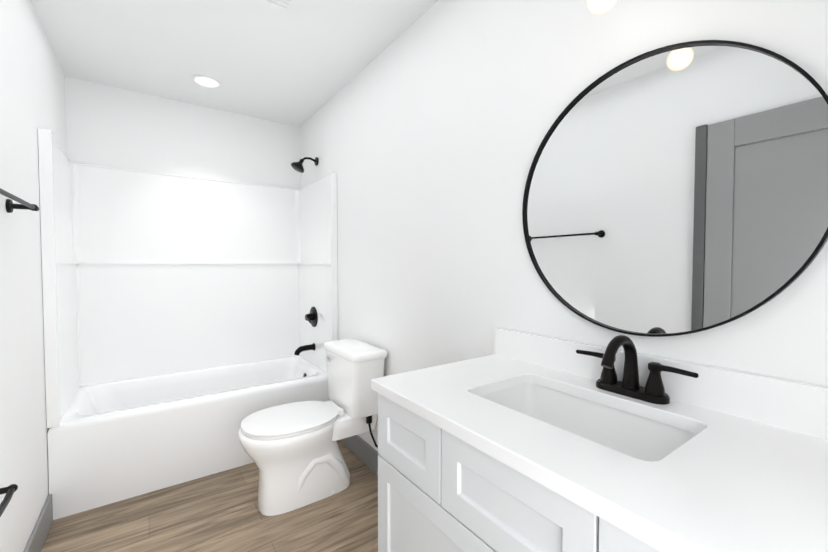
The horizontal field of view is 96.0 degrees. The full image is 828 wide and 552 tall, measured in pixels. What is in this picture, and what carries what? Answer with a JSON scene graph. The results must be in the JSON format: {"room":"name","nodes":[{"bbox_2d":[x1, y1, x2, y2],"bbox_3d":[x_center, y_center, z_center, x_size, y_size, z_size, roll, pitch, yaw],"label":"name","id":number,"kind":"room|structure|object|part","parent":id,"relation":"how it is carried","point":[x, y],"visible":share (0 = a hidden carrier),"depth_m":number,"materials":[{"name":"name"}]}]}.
{"room":"bathroom","nodes":[
{"label":"bathroom","id":0,"kind":"room"},
{"bbox_2d":[0,0,66,551],"bbox_3d":[-1.234,-0.004,0.924,0.100,2.460,3.800,-1,2,-35],"label":"wall","id":1,"kind":"structure","parent":0,"point":[32,90],"depth_m":1.52,"materials":[{"name":"paint"}]},
{"bbox_2d":[0,484,17,516],"bbox_3d":[-1.232,0.666,1.091,0.072,0.052,0.196,-1,2,-35],"label":"paper holder","id":2,"kind":"object","parent":1,"relation":"attached to","point":[10,490],"visible":1,"depth_m":1.13,"materials":[{"name":"black metal"}]},
{"bbox_2d":[0,188,38,212],"bbox_3d":[-1.284,-0.251,1.145,0.080,0.052,0.700,-1,2,-35],"label":"towel rail","id":3,"kind":"object","parent":1,"relation":"attached to","point":[11,206],"visible":1,"depth_m":1.36,"materials":[{"name":"black metal"}]},
{"bbox_2d":[23,494,52,551],"bbox_3d":[-0.961,1.166,0.674,0.014,0.135,2.816,-1,2,-35],"label":"baseboard","id":4,"kind":"structure","parent":1,"relation":"attached to","point":[38,536],"depth_m":1.65,"materials":[{"name":"grey wood"}]},
{"bbox_2d":[64,76,300,188],"bbox_3d":[-1.645,-0.064,2.901,1.520,2.460,0.100,-1,2,-35],"label":"wall","id":5,"kind":"structure","parent":0,"point":[109,126],"depth_m":2.73,"materials":[{"name":"paint"}]},
{"bbox_2d":[41,440,377,551],"bbox_3d":[-0.574,1.261,1.431,1.720,0.100,3.800,-1,2,-35],"label":"floor","id":6,"kind":"structure","parent":0,"point":[218,512],"depth_m":1.81,"materials":[{"name":"brown wood"}]},
{"bbox_2d":[38,128,337,519],"bbox_3d":[-1.390,0.126,2.546,1.516,2.102,0.778,-1,2,-35],"label":"bathtub","id":7,"kind":"object","parent":6,"relation":"on","point":[190,323],"visible":0.88,"depth_m":2.59,"materials":[{"name":"plastic"}]},
{"bbox_2d":[238,338,387,515],"bbox_3d":[-0.563,0.803,2.064,0.750,0.782,0.448,-1,2,-35],"label":"toilet","id":8,"kind":"object","parent":6,"relation":"on","point":[292,451],"visible":0.96,"depth_m":1.98,"materials":[{"name":"ceramic"}]},
{"bbox_3d":[-0.649,0.761,2.001,0.513,0.036,0.388,-1,2,-35],"label":"seat","id":9,"kind":"part","parent":8,"relation":"part of","materials":[{"name":"white plastic"}]},
{"bbox_3d":[-0.355,0.592,2.205,0.224,0.368,0.448,-1,2,-35],"label":"tank","id":10,"kind":"part","parent":8,"relation":"part of","materials":[{"name":"ceramic"}]},
{"bbox_2d":[377,392,650,551],"bbox_3d":[0.484,0.790,0.765,0.546,0.880,1.288,-1,2,-35],"label":"bathroom vanity","id":11,"kind":"object","parent":6,"relation":"on","point":[436,493],"depth_m":0.83,"materials":[{"name":"paint"}]},
{"bbox_2d":[371,352,827,551],"bbox_3d":[0.474,0.335,0.753,0.560,0.030,1.302,-1,2,-35],"label":"countertop","id":12,"kind":"structure","parent":11,"relation":"on","point":[668,475],"depth_m":0.69,"materials":[{"name":"white stone"}]},
{"bbox_2d":[576,335,698,404],"bbox_3d":[0.534,0.233,0.961,0.170,0.163,0.304,-1,2,-35],"label":"faucet","id":13,"kind":"object","parent":12,"relation":"on","point":[626,377],"depth_m":0.97,"materials":[{"name":"black metal"}]},
{"bbox_2d":[30,0,438,126],"bbox_3d":[-0.574,-1.298,1.355,1.720,0.100,3.800,-1,2,-35],"label":"ceiling","id":14,"kind":"structure","parent":0,"point":[302,63],"depth_m":2.05,"materials":[{"name":"paint"}]},
{"bbox_2d":[191,74,221,87],"bbox_3d":[-1.364,-1.276,2.450,0.176,0.010,0.176,-1,2,-35],"label":"recessed light","id":15,"kind":"object","parent":14,"relation":"in","point":[206,81],"visible":1,"depth_m":2.45,"materials":[{"name":"white plastic"}]},
{"bbox_2d":[255,0,297,13],"bbox_3d":[-0.624,-1.244,1.566,0.300,0.018,0.300,-1,2,-35],"label":"fan","id":16,"kind":"object","parent":14,"relation":"attached to","point":[287,6],"visible":0.98,"depth_m":1.70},
{"bbox_2d":[300,0,827,450],"bbox_3d":[0.087,-0.033,1.862,0.100,2.460,3.800,-1,2,-35],"label":"wall","id":17,"kind":"structure","parent":0,"point":[422,136],"depth_m":1.50,"materials":[{"name":"paint"}]},
{"bbox_2d":[340,435,378,475],"bbox_3d":[-0.111,1.124,2.075,0.014,0.135,1.515,-1,2,-35],"label":"baseboard","id":18,"kind":"structure","parent":17,"relation":"attached to","point":[363,451],"depth_m":2.36,"materials":[{"name":"grey wood"}]},
{"bbox_2d":[587,0,616,14],"bbox_3d":[0.517,-0.834,0.913,0.266,0.442,0.120,-1,2,-35],"label":"sconce","id":19,"kind":"object","parent":17,"relation":"attached to","point":[598,7],"visible":1,"depth_m":0.85,"materials":[{"name":"white glass"}]},
{"bbox_2d":[495,328,827,439],"bbox_3d":[0.695,0.266,0.908,0.020,0.100,1.302,-1,2,-35],"label":"backsplash","id":20,"kind":"structure","parent":17,"relation":"attached to","point":[797,406],"depth_m":0.91,"materials":[{"name":"white stone"}]},
{"bbox_2d":[522,40,827,336],"bbox_3d":[0.608,-0.214,1.015,0.020,0.752,0.752,-1,2,-35],"label":"mirror","id":21,"kind":"object","parent":17,"relation":"attached to","point":[676,189],"visible":1,"depth_m":0.93,"materials":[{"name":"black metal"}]}
]}

